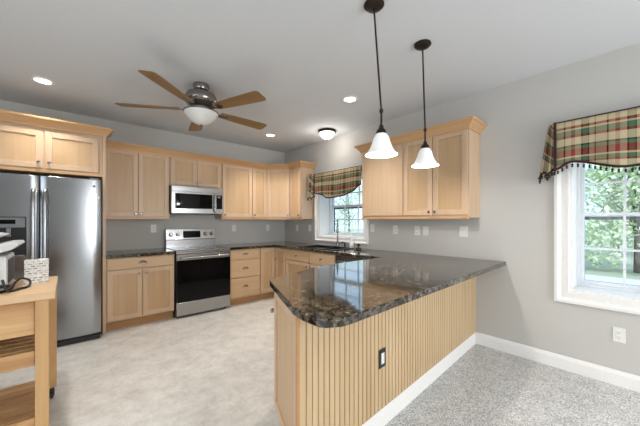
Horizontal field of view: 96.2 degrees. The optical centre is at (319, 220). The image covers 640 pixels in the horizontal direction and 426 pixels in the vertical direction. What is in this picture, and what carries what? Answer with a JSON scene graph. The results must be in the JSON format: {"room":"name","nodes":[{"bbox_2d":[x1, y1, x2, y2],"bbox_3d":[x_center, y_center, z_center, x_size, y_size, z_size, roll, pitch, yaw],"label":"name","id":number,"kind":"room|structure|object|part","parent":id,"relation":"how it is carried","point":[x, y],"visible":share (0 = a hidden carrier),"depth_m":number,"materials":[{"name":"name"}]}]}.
{"room":"kitchen","nodes":[
{"label":"kitchen","id":0,"kind":"room"},
{"bbox_2d":[0,297,280,425],"bbox_3d":[-0.324,1.351,0.792,6.000,0.060,8.000,0,0,-41],"label":"floor","id":1,"kind":"structure","parent":0,"point":[215,367],"depth_m":2.50,"materials":[{"name":"tile"}]},
{"bbox_2d":[0,276,57,425],"bbox_3d":[-2.156,0.871,1.638,0.965,0.900,0.630,0,0,-41],"label":"kitchen cart","id":2,"kind":"object","parent":1,"relation":"on","point":[28,316],"visible":1,"depth_m":1.70,"materials":[{"name":"brown wood"}]},
{"bbox_2d":[0,232,24,290],"bbox_3d":[-2.057,0.248,1.675,0.443,0.345,0.345,0,0,-41],"label":"countertop grill","id":3,"kind":"object","parent":2,"relation":"on","point":[6,258],"visible":0.91,"depth_m":1.69,"materials":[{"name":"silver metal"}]},
{"bbox_3d":[-2.088,0.098,1.658,0.372,0.045,0.310,0,0,-41],"label":"lid","id":4,"kind":"part","parent":3,"relation":"part of","materials":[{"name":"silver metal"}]},
{"bbox_3d":[-2.059,0.165,1.677,0.443,0.072,0.340,0,0,-41],"label":"lid","id":5,"kind":"part","parent":3,"relation":"part of","materials":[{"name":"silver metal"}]},
{"bbox_2d":[0,277,31,292],"bbox_3d":[-1.848,0.379,1.745,0.089,0.083,0.271,0,0,-22],"label":"power cord","id":6,"kind":"object","parent":2,"relation":"on","point":[25,278],"visible":1,"depth_m":1.74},
{"bbox_2d":[0,381,34,425],"bbox_3d":[-2.157,1.207,1.641,0.865,0.088,0.569,0,0,-41],"label":"shelf","id":7,"kind":"object","parent":2,"relation":"attached to","point":[17,403],"depth_m":1.81,"materials":[{"name":"brown wood"}]},
{"bbox_2d":[0,334,34,373],"bbox_3d":[-2.157,0.807,1.641,0.865,0.088,0.569,0,0,-41],"label":"shelf","id":8,"kind":"object","parent":2,"relation":"attached to","point":[16,353],"depth_m":1.67,"materials":[{"name":"brown wood"}]},
{"bbox_2d":[24,258,48,283],"bbox_3d":[-1.923,0.341,1.950,0.117,0.158,0.060,0,0,-41],"label":"printed box","id":9,"kind":"object","parent":2,"relation":"on","point":[37,270],"visible":1,"depth_m":1.93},
{"bbox_3d":[-1.659,0.851,1.716,0.060,0.770,0.060,0,0,-41],"label":"leg","id":10,"kind":"part","parent":2,"relation":"part of","materials":[{"name":"brown wood"}]},
{"bbox_3d":[-2.002,0.851,2.140,0.060,0.770,0.060,0,0,-41],"label":"leg","id":11,"kind":"part","parent":2,"relation":"part of","materials":[{"name":"brown wood"}]},
{"bbox_2d":[0,173,100,346],"bbox_3d":[-3.004,0.424,3.162,0.912,1.790,0.842,0,0,-41],"label":"refrigerator","id":12,"kind":"object","parent":1,"relation":"on","point":[58,219],"visible":0.66,"depth_m":3.01,"materials":[{"name":"grey metal"}]},
{"bbox_3d":[-2.948,0.111,2.718,0.030,0.080,0.018,0,0,-41],"label":"spout","id":13,"kind":"part","parent":12,"relation":"part of","materials":[{"name":"grey plastic"}]},
{"bbox_3d":[-2.953,0.018,2.723,0.220,0.095,0.004,0,0,-41],"label":"control panel","id":14,"kind":"part","parent":12,"relation":"part of","materials":[{"name":"grey plastic"}]},
{"bbox_3d":[-2.999,0.396,2.776,0.408,1.700,0.078,0,0,-41],"label":"freezer door","id":15,"kind":"part","parent":12,"relation":"part of","materials":[{"name":"silver metal"}]},
{"bbox_3d":[-2.817,0.261,2.821,0.032,1.165,0.082,0,0,-41],"label":"handle","id":16,"kind":"part","parent":12,"relation":"part of","materials":[{"name":"silver metal"}]},
{"bbox_3d":[-2.753,0.261,2.876,0.032,1.165,0.082,0,0,-41],"label":"handle","id":17,"kind":"part","parent":12,"relation":"part of","materials":[{"name":"silver metal"}]},
{"bbox_3d":[-2.655,0.396,3.079,0.492,1.700,0.078,0,0,-41],"label":"door","id":18,"kind":"part","parent":12,"relation":"part of","materials":[{"name":"silver metal"}]},
{"bbox_2d":[100,137,105,334],"bbox_3d":[-2.717,0.171,3.574,0.030,2.300,0.658,0,0,-41],"label":"panel","id":19,"kind":"object","parent":1,"relation":"on","point":[103,179],"visible":0.5,"depth_m":3.33,"materials":[{"name":"brown wood"}]},
{"bbox_2d":[106,254,173,330],"bbox_3d":[-2.425,0.884,3.831,0.744,0.872,0.659,0,0,-41],"label":"base cabinet","id":20,"kind":"object","parent":1,"relation":"on","point":[139,290],"visible":0.97,"depth_m":3.58,"materials":[{"name":"brown wood"}]},
{"bbox_3d":[-2.369,0.896,3.492,0.356,0.594,0.016,0,0,-41],"label":"door","id":21,"kind":"part","parent":20,"relation":"part of","materials":[{"name":"brown wood"}]},
{"bbox_2d":[106,248,174,258],"bbox_3d":[-2.428,0.427,3.836,0.749,0.040,0.646,0,0,-41],"label":"countertop","id":22,"kind":"structure","parent":20,"relation":"on","point":[151,251],"depth_m":3.67,"materials":[{"name":"black stone"}]},
{"bbox_3d":[-2.232,0.522,3.613,0.722,0.127,0.016,0,0,-41],"label":"drawer","id":23,"kind":"part","parent":20,"relation":"part of","materials":[{"name":"brown wood"}]},
{"bbox_3d":[-2.095,0.896,3.733,0.358,0.594,0.016,0,0,-41],"label":"door","id":24,"kind":"part","parent":20,"relation":"part of","materials":[{"name":"brown wood"}]},
{"bbox_2d":[165,229,229,317],"bbox_3d":[-1.822,0.726,4.293,0.756,1.190,0.704,0,0,-41],"label":"range","id":25,"kind":"object","parent":1,"relation":"on","point":[201,266],"visible":0.98,"depth_m":4.11,"materials":[{"name":"silver metal"}]},
{"bbox_2d":[166,245,229,251],"bbox_3d":[-1.843,0.411,4.318,0.756,0.021,0.638,0,0,-41],"label":"cooktop","id":26,"kind":"object","parent":25,"relation":"in","point":[177,248],"depth_m":4.24,"materials":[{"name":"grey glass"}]},
{"bbox_3d":[-1.641,1.197,4.087,0.748,0.177,0.031,0,0,-41],"label":"storage drawer","id":27,"kind":"part","parent":25,"relation":"part of","materials":[{"name":"silver metal"}]},
{"bbox_3d":[-1.639,0.820,4.085,0.748,0.562,0.034,0,0,-41],"label":"oven door","id":28,"kind":"part","parent":25,"relation":"part of","materials":[{"name":"black glass"}]},
{"bbox_3d":[-1.608,0.504,4.050,0.681,0.028,0.057,0,0,-41],"label":"handle","id":29,"kind":"part","parent":25,"relation":"part of","materials":[{"name":"silver metal"}]},
{"bbox_2d":[230,248,259,305],"bbox_3d":[-1.372,0.884,4.758,0.522,0.872,0.656,0,0,-41],"label":"base cabinet","id":30,"kind":"object","parent":1,"relation":"on","point":[244,263],"visible":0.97,"depth_m":4.53,"materials":[{"name":"brown wood"}]},
{"bbox_3d":[-1.179,1.038,4.538,0.502,0.285,0.016,0,0,-41],"label":"drawer","id":31,"kind":"part","parent":30,"relation":"part of","materials":[{"name":"brown wood"}]},
{"bbox_3d":[-1.179,0.751,4.538,0.502,0.266,0.016,0,0,-41],"label":"drawer","id":32,"kind":"part","parent":30,"relation":"part of","materials":[{"name":"brown wood"}]},
{"bbox_3d":[-1.179,0.532,4.538,0.502,0.147,0.016,0,0,-41],"label":"drawer","id":33,"kind":"part","parent":30,"relation":"part of","materials":[{"name":"brown wood"}]},
{"bbox_2d":[258,247,285,299],"bbox_3d":[-0.740,0.884,5.123,0.905,0.872,0.943,0,0,-41],"label":"base cabinet","id":34,"kind":"object","parent":1,"relation":"on","point":[272,259],"visible":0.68,"depth_m":4.80,"materials":[{"name":"brown wood"}]},
{"bbox_3d":[-0.878,0.826,4.803,0.268,0.734,0.016,0,0,-41],"label":"door","id":35,"kind":"part","parent":34,"relation":"part of","materials":[{"name":"brown wood"}]},
{"bbox_3d":[-0.658,0.826,4.775,0.016,0.734,0.300,0,0,-41],"label":"door","id":36,"kind":"part","parent":34,"relation":"part of","materials":[{"name":"brown wood"}]},
{"bbox_2d":[286,248,334,274],"bbox_3d":[0.044,0.884,4.417,0.659,0.872,1.150,0,0,-41],"label":"base cabinet","id":37,"kind":"object","parent":1,"relation":"on","point":[296,260],"visible":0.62,"depth_m":4.29,"materials":[{"name":"brown wood"}]},
{"bbox_3d":[-0.351,0.539,4.425,0.016,0.153,0.596,0,0,-41],"label":"drawer","id":38,"kind":"part","parent":37,"relation":"part of","materials":[{"name":"brown wood"}]},
{"bbox_3d":[-0.351,0.911,4.425,0.016,0.564,0.596,0,0,-41],"label":"door","id":39,"kind":"part","parent":37,"relation":"part of","materials":[{"name":"brown wood"}]},
{"bbox_3d":[0.026,0.539,3.997,0.016,0.153,0.522,0,0,-41],"label":"drawer","id":40,"kind":"part","parent":37,"relation":"part of","materials":[{"name":"brown wood"}]},
{"bbox_2d":[335,255,365,263],"bbox_3d":[0.611,0.884,3.745,0.657,0.870,0.596,0,0,-41],"label":"dishwasher","id":41,"kind":"object","parent":1,"relation":"on","point":[338,258],"visible":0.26,"depth_m":3.64,"materials":[{"name":"black plastic"}]},
{"bbox_2d":[270,277,475,425],"bbox_3d":[0.532,0.884,2.467,2.517,0.872,0.744,0,0,-45],"label":"base cabinet","id":42,"kind":"object","parent":1,"relation":"on","point":[323,376],"visible":0.56,"depth_m":1.74,"materials":[{"name":"brown wood"}]},
{"bbox_3d":[-0.196,0.814,1.596,0.016,0.733,0.544,0,0,-20],"label":"panel","id":43,"kind":"part","parent":42,"relation":"part of","materials":[{"name":"brown wood"}]},
{"bbox_3d":[-0.103,0.878,1.330,0.016,0.860,0.015,0,0,-45],"label":"corner post","id":44,"kind":"part","parent":42,"relation":"part of","materials":[{"name":"brown wood"}]},
{"bbox_2d":[218,241,505,327],"bbox_3d":[-0.338,0.427,3.460,2.495,0.040,3.970,0,0,-41],"label":"countertop","id":45,"kind":"structure","parent":42,"relation":"on","point":[346,293],"depth_m":1.92,"materials":[{"name":"black stone"}]},
{"bbox_2d":[298,245,353,250],"bbox_3d":[0.078,0.421,4.334,0.424,0.049,0.794,0,0,-41],"label":"sink","id":46,"kind":"object","parent":45,"relation":"in","point":[325,247],"visible":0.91,"depth_m":4.41,"materials":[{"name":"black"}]},
{"bbox_2d":[305,245,344,249],"bbox_3d":[0.078,0.426,4.334,0.380,0.039,0.750,0,0,-41],"label":"basin","id":47,"kind":"object","parent":46,"relation":"in","point":[325,247],"depth_m":4.43,"materials":[{"name":"black metal"}]},
{"bbox_2d":[336,219,342,245],"bbox_3d":[0.299,0.191,4.411,0.116,0.431,0.176,0,0,5],"label":"faucet","id":48,"kind":"object","parent":45,"relation":"on","point":[337,227],"visible":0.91,"depth_m":4.37,"materials":[{"name":"metal"}]},
{"bbox_2d":[349,234,353,247],"bbox_3d":[0.467,0.304,4.277,0.068,0.204,0.068,0,0,-41],"label":"soap bottle","id":49,"kind":"object","parent":45,"relation":"on","point":[351,242],"visible":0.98,"depth_m":4.25,"materials":[{"name":"plastic"}]},
{"bbox_2d":[379,347,385,368],"bbox_3d":[0.393,0.864,1.804,0.072,0.116,0.008,0,0,-45],"label":"wall outlet","id":50,"kind":"object","parent":42,"relation":"attached to","point":[382,353],"visible":1,"depth_m":1.80,"materials":[{"name":"black plastic"}]},
{"bbox_3d":[0.774,1.248,2.198,2.462,0.122,0.015,0,0,-45],"label":"baseboard","id":51,"kind":"part","parent":42,"relation":"part of","materials":[{"name":"white paint"}]},
{"bbox_2d":[0,100,284,250],"bbox_3d":[-2.917,0.009,3.939,6.460,2.743,0.150,0,0,-41],"label":"wall","id":52,"kind":"structure","parent":0,"point":[121,234],"depth_m":4.41,"materials":[{"name":"paint"}]},
{"bbox_2d":[0,109,113,179],"bbox_3d":[-3.038,-0.784,3.245,1.090,0.560,0.730,0,0,-41],"label":"upper cabinet","id":53,"kind":"object","parent":52,"relation":"attached to","point":[29,144],"visible":0.98,"depth_m":3.03,"materials":[{"name":"brown wood"}]},
{"bbox_3d":[-3.065,-0.741,2.841,0.467,0.387,0.016,0,0,-41],"label":"door","id":54,"kind":"part","parent":53,"relation":"part of","materials":[{"name":"brown wood"}]},
{"bbox_3d":[-2.887,-0.521,3.003,0.978,0.033,0.015,0,0,-41],"label":"light rail","id":55,"kind":"part","parent":53,"relation":"part of","materials":[{"name":"brown wood"}]},
{"bbox_3d":[-2.900,-1.017,3.087,1.090,0.095,0.311,0,0,-41],"label":"crown","id":56,"kind":"part","parent":53,"relation":"part of","materials":[{"name":"brown wood"}]},
{"bbox_3d":[-2.712,-0.741,3.151,0.443,0.387,0.016,0,0,-41],"label":"door","id":57,"kind":"part","parent":53,"relation":"part of","materials":[{"name":"brown wood"}]},
{"bbox_2d":[106,149,169,218],"bbox_3d":[-2.527,-0.497,3.961,0.763,0.955,0.329,0,0,-41],"label":"upper cabinet","id":58,"kind":"object","parent":52,"relation":"attached to","point":[137,184],"visible":0.9,"depth_m":3.84,"materials":[{"name":"brown wood"}]},
{"bbox_3d":[-2.585,-0.490,3.742,0.362,0.858,0.016,0,0,-41],"label":"door","id":59,"kind":"part","parent":58,"relation":"part of","materials":[{"name":"brown wood"}]},
{"bbox_3d":[-2.451,-0.032,3.875,0.763,0.026,0.024,0,0,-41],"label":"light rail","id":60,"kind":"part","parent":58,"relation":"part of","materials":[{"name":"brown wood"}]},
{"bbox_3d":[-2.304,-0.490,3.988,0.369,0.858,0.016,0,0,-41],"label":"door","id":61,"kind":"part","parent":58,"relation":"part of","materials":[{"name":"brown wood"}]},
{"bbox_2d":[151,225,155,232],"bbox_3d":[-2.456,0.116,4.237,0.072,0.116,0.008,0,0,-41],"label":"wall outlet","id":62,"kind":"object","parent":52,"relation":"attached to","point":[153,227],"visible":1,"depth_m":4.23,"materials":[{"name":"white plastic"}]},
{"bbox_2d":[169,157,220,188],"bbox_3d":[-1.953,-0.743,4.466,0.761,0.463,0.329,0,0,-41],"label":"upper cabinet","id":63,"kind":"object","parent":52,"relation":"attached to","point":[182,172],"visible":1,"depth_m":4.34,"materials":[{"name":"brown wood"}]},
{"bbox_3d":[-2.010,-0.721,4.247,0.360,0.396,0.016,0,0,-41],"label":"door","id":64,"kind":"part","parent":63,"relation":"part of","materials":[{"name":"brown wood"}]},
{"bbox_2d":[169,185,222,214],"bbox_3d":[-1.918,-0.299,4.414,0.754,0.405,0.447,0,0,-41],"label":"microwave","id":65,"kind":"object","parent":63,"relation":"attached to","point":[186,200],"visible":0.93,"depth_m":4.25,"materials":[{"name":"silver metal"}]},
{"bbox_3d":[-1.869,-0.263,4.253,0.610,0.312,0.039,0,0,-41],"label":"door","id":66,"kind":"part","parent":65,"relation":"part of","materials":[{"name":"silver metal"}]},
{"bbox_3d":[-1.866,-0.287,4.258,0.523,0.213,0.034,0,0,-41],"label":"door glass","id":67,"kind":"part","parent":65,"relation":"part of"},
{"bbox_3d":[-1.586,-0.263,4.502,0.136,0.312,0.039,0,0,-41],"label":"control panel","id":68,"kind":"part","parent":65,"relation":"part of","materials":[{"name":"silver metal"}]},
{"bbox_3d":[-1.733,-0.721,4.490,0.360,0.396,0.016,0,0,-41],"label":"door","id":69,"kind":"part","parent":63,"relation":"part of","materials":[{"name":"brown wood"}]},
{"bbox_2d":[106,140,316,169],"bbox_3d":[-1.499,-0.959,4.525,3.020,0.095,0.617,0,0,-28],"label":"crown molding","id":70,"kind":"structure","parent":52,"relation":"attached to","point":[115,145],"depth_m":4.36,"materials":[{"name":"brown wood"}]},
{"bbox_2d":[215,164,251,219],"bbox_3d":[-1.463,-0.497,4.896,0.539,0.955,0.329,0,0,-41],"label":"upper cabinet","id":71,"kind":"object","parent":52,"relation":"attached to","point":[236,181],"visible":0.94,"depth_m":4.79,"materials":[{"name":"brown wood"}]},
{"bbox_3d":[-1.388,-0.032,4.810,0.539,0.026,0.024,0,0,-41],"label":"light rail","id":72,"kind":"part","parent":71,"relation":"part of","materials":[{"name":"brown wood"}]},
{"bbox_2d":[252,168,266,219],"bbox_3d":[-1.151,-0.497,5.171,0.289,0.955,0.329,0,0,-41],"label":"upper cabinet","id":73,"kind":"object","parent":52,"relation":"attached to","point":[258,175],"visible":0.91,"depth_m":5.07,"materials":[{"name":"brown wood"}]},
{"bbox_3d":[-1.075,-0.032,5.085,0.289,0.026,0.024,0,0,-41],"label":"light rail","id":74,"kind":"part","parent":73,"relation":"part of","materials":[{"name":"brown wood"}]},
{"bbox_2d":[266,170,289,219],"bbox_3d":[-0.737,-0.497,5.356,0.591,0.955,0.597,0,0,-41],"label":"upper cabinet","id":75,"kind":"object","parent":52,"relation":"attached to","point":[277,181],"visible":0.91,"depth_m":5.16,"materials":[{"name":"brown wood"}]},
{"bbox_3d":[-0.751,-0.032,5.167,0.431,0.026,0.024,0,0,4],"label":"light rail","id":76,"kind":"part","parent":75,"relation":"part of","materials":[{"name":"brown wood"}]},
{"bbox_2d":[0,0,639,152],"bbox_3d":[-0.243,-1.422,0.897,6.460,0.120,8.250,0,0,-41],"label":"ceiling","id":77,"kind":"structure","parent":0,"point":[303,56],"depth_m":2.30,"materials":[{"name":"paint"}]},
{"bbox_2d":[30,76,55,84],"bbox_3d":[-2.692,-1.357,2.791,0.184,0.008,0.184,0,0,-41],"label":"recessed light","id":78,"kind":"object","parent":77,"relation":"in","point":[38,79],"visible":1,"depth_m":2.79,"materials":[{"name":"white paint"}]},
{"bbox_2d":[115,70,266,130],"bbox_3d":[-1.169,-1.141,2.919,1.433,0.441,1.466,0,0,-41],"label":"ceiling fan","id":79,"kind":"object","parent":77,"relation":"hanging from","point":[201,102],"visible":1,"depth_m":2.76,"materials":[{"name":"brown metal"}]},
{"bbox_3d":[-1.663,-1.111,2.796,0.558,0.033,0.148,0,0,-10],"label":"blade","id":80,"kind":"part","parent":79,"relation":"part of","materials":[{"name":"brown wood"}]},
{"bbox_3d":[-1.259,-1.111,2.405,0.148,0.033,0.558,0,0,8],"label":"blade","id":81,"kind":"part","parent":79,"relation":"part of","materials":[{"name":"brown wood"}]},
{"bbox_3d":[-1.416,-1.111,3.302,0.148,0.033,0.558,0,0,-28],"label":"blade","id":82,"kind":"part","parent":79,"relation":"part of","materials":[{"name":"brown wood"}]},
{"bbox_3d":[-1.192,-1.018,2.879,0.320,0.115,0.320,0,0,-41],"label":"lamp shade","id":83,"kind":"part","parent":79,"relation":"part of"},
{"bbox_3d":[-0.761,-1.111,2.668,0.558,0.033,0.148,0,0,26],"label":"blade","id":84,"kind":"part","parent":79,"relation":"part of","materials":[{"name":"brown wood"}]},
{"bbox_3d":[-0.858,-1.111,3.223,0.148,0.033,0.558,0,0,44],"label":"blade","id":85,"kind":"part","parent":79,"relation":"part of","materials":[{"name":"brown wood"}]},
{"bbox_2d":[265,133,275,136],"bbox_3d":[-0.786,-1.357,4.566,0.184,0.008,0.184,0,0,-41],"label":"recessed light","id":86,"kind":"object","parent":77,"relation":"in","point":[267,134],"visible":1,"depth_m":4.57,"materials":[{"name":"white paint"}]},
{"bbox_2d":[318,128,335,139],"bbox_3d":[0.106,-1.286,4.339,0.270,0.151,0.270,0,0,-41],"label":"flush light","id":87,"kind":"object","parent":77,"relation":"attached to","point":[325,133],"visible":1,"depth_m":4.26,"materials":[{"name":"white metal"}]},
{"bbox_3d":[0.106,-1.280,4.339,0.232,0.091,0.232,0,0,-41],"label":"lamp shade","id":88,"kind":"part","parent":87,"relation":"part of","materials":[{"name":"white"}]},
{"bbox_2d":[342,96,357,102],"bbox_3d":[0.336,-1.357,3.215,0.184,0.008,0.184,0,0,-41],"label":"recessed light","id":89,"kind":"object","parent":77,"relation":"in","point":[348,99],"visible":1,"depth_m":3.22,"materials":[{"name":"white paint"}]},
{"bbox_2d":[364,0,397,157],"bbox_3d":[0.385,-0.887,1.806,0.202,0.948,0.202,0,0,-41],"label":"pendant lamp","id":90,"kind":"object","parent":77,"relation":"hanging from","point":[381,147],"visible":1,"depth_m":1.79,"materials":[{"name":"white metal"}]},
{"bbox_3d":[0.362,-1.011,1.806,0.058,0.644,0.012,0,0,-1],"label":"rod","id":91,"kind":"part","parent":90,"relation":"part of","materials":[{"name":"brown metal"}]},
{"bbox_2d":[376,125,386,133],"bbox_3d":[0.385,-0.571,1.806,0.068,0.056,0.068,0,0,-41],"label":"socket","id":92,"kind":"object","parent":90,"relation":"attached to","point":[381,130],"depth_m":1.78,"materials":[{"name":"brown metal"}]},
{"bbox_3d":[0.385,-0.481,1.806,0.202,0.136,0.202,0,0,-41],"label":"lamp shade","id":93,"kind":"part","parent":90,"relation":"part of","materials":[{"name":"white"}]},
{"bbox_2d":[411,39,438,167],"bbox_3d":[0.811,-0.892,2.216,0.202,0.938,0.202,0,0,-41],"label":"pendant lamp","id":94,"kind":"object","parent":77,"relation":"hanging from","point":[425,158],"visible":1,"depth_m":2.20,"materials":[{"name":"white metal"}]},
{"bbox_3d":[0.801,-1.016,2.215,0.032,0.633,0.012,0,0,-4],"label":"rod","id":95,"kind":"part","parent":94,"relation":"part of","materials":[{"name":"brown metal"}]},
{"bbox_3d":[0.811,-0.491,2.216,0.202,0.136,0.202,0,0,-41],"label":"lamp shade","id":96,"kind":"part","parent":94,"relation":"part of","materials":[{"name":"white"}]},
{"bbox_2d":[421,141,429,147],"bbox_3d":[0.811,-0.581,2.216,0.068,0.056,0.068,0,0,-41],"label":"socket","id":97,"kind":"object","parent":94,"relation":"attached to","point":[425,145],"depth_m":2.19,"materials":[{"name":"brown metal"}]},
{"bbox_2d":[285,42,639,375],"bbox_3d":[2.064,0.009,2.892,0.360,2.743,8.000,0,0,-41],"label":"wall","id":98,"kind":"structure","parent":0,"point":[515,302],"depth_m":2.76,"materials":[{"name":"paint"}]},
{"bbox_2d":[290,167,313,219],"bbox_3d":[-0.339,-0.497,5.103,0.329,0.955,0.332,0,0,-41],"label":"upper cabinet","id":99,"kind":"object","parent":98,"relation":"attached to","point":[301,208],"visible":0.96,"depth_m":4.99,"materials":[{"name":"brown wood"}]},
{"bbox_3d":[-0.435,-0.490,5.020,0.016,0.858,0.310,0,0,-41],"label":"door","id":100,"kind":"part","parent":99,"relation":"part of","materials":[{"name":"brown wood"}]},
{"bbox_2d":[307,165,361,200],"bbox_3d":[0.220,-0.571,4.546,0.224,0.458,1.096,0,0,-41],"label":"valance","id":101,"kind":"object","parent":98,"relation":"attached to","point":[340,182],"visible":1,"depth_m":4.53,"materials":[{"name":"multicoloured fabric"}]},
{"bbox_2d":[315,165,368,244],"bbox_3d":[0.454,-0.239,4.731,0.430,1.170,1.180,0,0,-41],"label":"window","id":102,"kind":"structure","parent":98,"relation":"in","point":[325,208],"depth_m":4.98,"materials":[{"name":"white paint"}]},
{"bbox_3d":[0.533,-0.239,4.801,0.100,0.976,0.986,0,0,-41],"label":"frame","id":103,"kind":"part","parent":102,"relation":"part of","materials":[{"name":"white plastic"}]},
{"bbox_3d":[0.551,-0.469,4.816,0.028,0.476,0.946,0,0,-41],"label":"sash","id":104,"kind":"part","parent":102,"relation":"part of","materials":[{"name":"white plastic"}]},
{"bbox_3d":[0.529,-0.019,4.797,0.028,0.496,0.946,0,0,-41],"label":"sash","id":105,"kind":"part","parent":102,"relation":"part of","materials":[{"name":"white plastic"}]},
{"bbox_3d":[0.566,-0.007,4.829,0.010,0.472,0.946,0,0,-41],"label":"screen frame","id":106,"kind":"part","parent":102,"relation":"part of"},
{"bbox_2d":[370,224,373,231],"bbox_3d":[0.747,0.106,4.110,0.008,0.116,0.072,0,0,-41],"label":"wall switch","id":107,"kind":"object","parent":98,"relation":"attached to","point":[371,225],"visible":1,"depth_m":4.11,"materials":[{"name":"white plastic"}]},
{"bbox_2d":[393,225,397,233],"bbox_3d":[1.001,0.121,3.821,0.008,0.116,0.072,0,0,-41],"label":"wall outlet","id":108,"kind":"object","parent":98,"relation":"attached to","point":[395,227],"visible":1,"depth_m":3.82,"materials":[{"name":"white plastic"}]},
{"bbox_2d":[415,226,419,235],"bbox_3d":[1.211,0.126,3.582,0.008,0.116,0.072,0,0,-41],"label":"wall outlet","id":109,"kind":"object","parent":98,"relation":"attached to","point":[417,228],"visible":1,"depth_m":3.58,"materials":[{"name":"white plastic"}]},
{"bbox_2d":[354,115,486,218],"bbox_3d":[1.100,-0.513,3.434,0.370,0.987,1.521,0,0,-41],"label":"upper cabinet","id":110,"kind":"object","parent":98,"relation":"attached to","point":[392,188],"visible":0.97,"depth_m":3.14,"materials":[{"name":"brown wood"}]},
{"bbox_3d":[0.778,-0.490,3.640,0.016,0.858,0.626,0,0,-41],"label":"door","id":111,"kind":"part","parent":110,"relation":"part of","materials":[{"name":"brown wood"}]},
{"bbox_3d":[1.030,-0.032,3.372,0.024,0.026,1.378,0,0,-41],"label":"light rail","id":112,"kind":"part","parent":110,"relation":"part of","materials":[{"name":"brown wood"}]},
{"bbox_3d":[1.109,-0.490,3.264,0.016,0.858,0.356,0,0,-41],"label":"door","id":113,"kind":"part","parent":110,"relation":"part of","materials":[{"name":"brown wood"}]},
{"bbox_3d":[1.100,-0.959,3.434,0.369,0.095,1.521,0,0,-41],"label":"crown","id":114,"kind":"part","parent":110,"relation":"part of","materials":[{"name":"brown wood"}]},
{"bbox_3d":[1.349,-0.490,2.990,0.016,0.858,0.358,0,0,-41],"label":"door","id":115,"kind":"part","parent":110,"relation":"part of","materials":[{"name":"brown wood"}]},
{"bbox_2d":[423,226,427,235],"bbox_3d":[1.285,0.126,3.498,0.008,0.116,0.072,0,0,-41],"label":"wall switch","id":116,"kind":"object","parent":98,"relation":"attached to","point":[425,228],"visible":1,"depth_m":3.49,"materials":[{"name":"white plastic"}]},
{"bbox_2d":[459,226,467,236],"bbox_3d":[1.581,0.121,3.162,0.008,0.116,0.092,0,0,-41],"label":"wall switch","id":117,"kind":"object","parent":98,"relation":"attached to","point":[463,230],"visible":1,"depth_m":3.16,"materials":[{"name":"white plastic"}]},
{"bbox_2d":[476,332,639,392],"bbox_3d":[3.114,1.248,1.413,0.015,0.122,4.394,0,0,-41],"label":"baseboard","id":118,"kind":"structure","parent":98,"relation":"attached to","point":[625,380],"depth_m":2.51,"materials":[{"name":"white paint"}]},
{"bbox_2d":[538,106,639,183],"bbox_3d":[2.421,-0.595,2.110,0.145,0.510,1.361,0,0,-41],"label":"valance","id":119,"kind":"object","parent":98,"relation":"attached to","point":[608,139],"visible":1,"depth_m":2.30,"materials":[{"name":"multicoloured fabric"}]},
{"bbox_2d":[554,163,639,314],"bbox_3d":[2.604,-0.032,2.286,0.430,1.491,1.094,0,0,-41],"label":"window","id":120,"kind":"structure","parent":98,"relation":"in","point":[613,296],"depth_m":2.52,"materials":[{"name":"white paint"}]},
{"bbox_3d":[2.683,-0.032,2.355,0.100,1.251,0.854,0,0,-41],"label":"frame","id":121,"kind":"part","parent":120,"relation":"part of","materials":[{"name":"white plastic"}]},
{"bbox_3d":[2.678,0.251,2.351,0.028,0.646,0.814,0,0,-41],"label":"sash","id":122,"kind":"part","parent":120,"relation":"part of","materials":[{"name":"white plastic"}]},
{"bbox_3d":[2.701,-0.337,2.371,0.028,0.601,0.814,0,0,-41],"label":"sash","id":123,"kind":"part","parent":120,"relation":"part of","materials":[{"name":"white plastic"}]},
{"bbox_3d":[2.715,0.263,2.384,0.010,0.622,0.814,0,0,-41],"label":"screen frame","id":124,"kind":"part","parent":120,"relation":"part of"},
{"bbox_2d":[612,327,625,343],"bbox_3d":[2.364,0.905,2.271,0.008,0.116,0.072,0,0,-41],"label":"wall outlet","id":125,"kind":"object","parent":98,"relation":"attached to","point":[618,334],"visible":1,"depth_m":2.27,"materials":[{"name":"white plastic"}]},
{"bbox_2d":[385,344,639,425],"bbox_3d":[2.185,1.315,0.599,2.486,0.012,4.396,0,0,-41],"label":"floor","id":126,"kind":"structure","parent":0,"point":[486,386],"depth_m":2.11,"materials":[{"name":"carpet"}]},
{"label":"outside","id":127,"kind":"structure","parent":0,"visible":0},
{"bbox_2d":[335,229,639,279],"bbox_3d":[21.991,1.996,25.730,59.550,0.150,80.000,0,0,-41],"label":"lawn","id":128,"kind":"structure","parent":127,"point":[606,270],"depth_m":12.04,"materials":[{"name":"green plant"}]},
{"bbox_2d":[335,200,341,229],"bbox_3d":[0.608,-1.765,33.086,5.471,8.226,5.089,0,0,-41],"label":"leafy tree","id":129,"kind":"object","parent":128,"relation":"on","point":[335,200],"visible":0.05,"depth_m":32.86,"materials":[{"name":"green plant"}]},
{"bbox_2d":[335,186,361,232],"bbox_3d":[3.051,-0.768,28.294,4.526,6.454,4.524,0,0,-41],"label":"leafy tree","id":130,"kind":"object","parent":128,"relation":"on","point":[349,215],"visible":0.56,"depth_m":28.11,"materials":[{"name":"green plant"}]},
{"bbox_2d":[585,164,639,272],"bbox_3d":[11.777,-0.930,10.595,4.062,5.707,3.761,0,0,-41],"label":"leafy tree","id":131,"kind":"object","parent":128,"relation":"on","point":[632,202],"visible":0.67,"depth_m":10.62,"materials":[{"name":"green plant"}]},
{"bbox_2d":[585,163,639,253],"bbox_3d":[17.362,-2.038,16.652,6.327,9.838,5.934,0,0,-23],"label":"leafy tree","id":132,"kind":"object","parent":128,"relation":"on","point":[588,169],"visible":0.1,"depth_m":16.70,"materials":[{"name":"green plant"}]},
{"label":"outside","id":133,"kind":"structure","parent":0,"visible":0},
{"bbox_2d":[585,274,639,285],"bbox_3d":[6.274,1.905,11.917,2.200,0.028,80.000,0,0,-41],"label":"road","id":134,"kind":"structure","parent":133,"point":[587,277],"depth_m":9.23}
]}

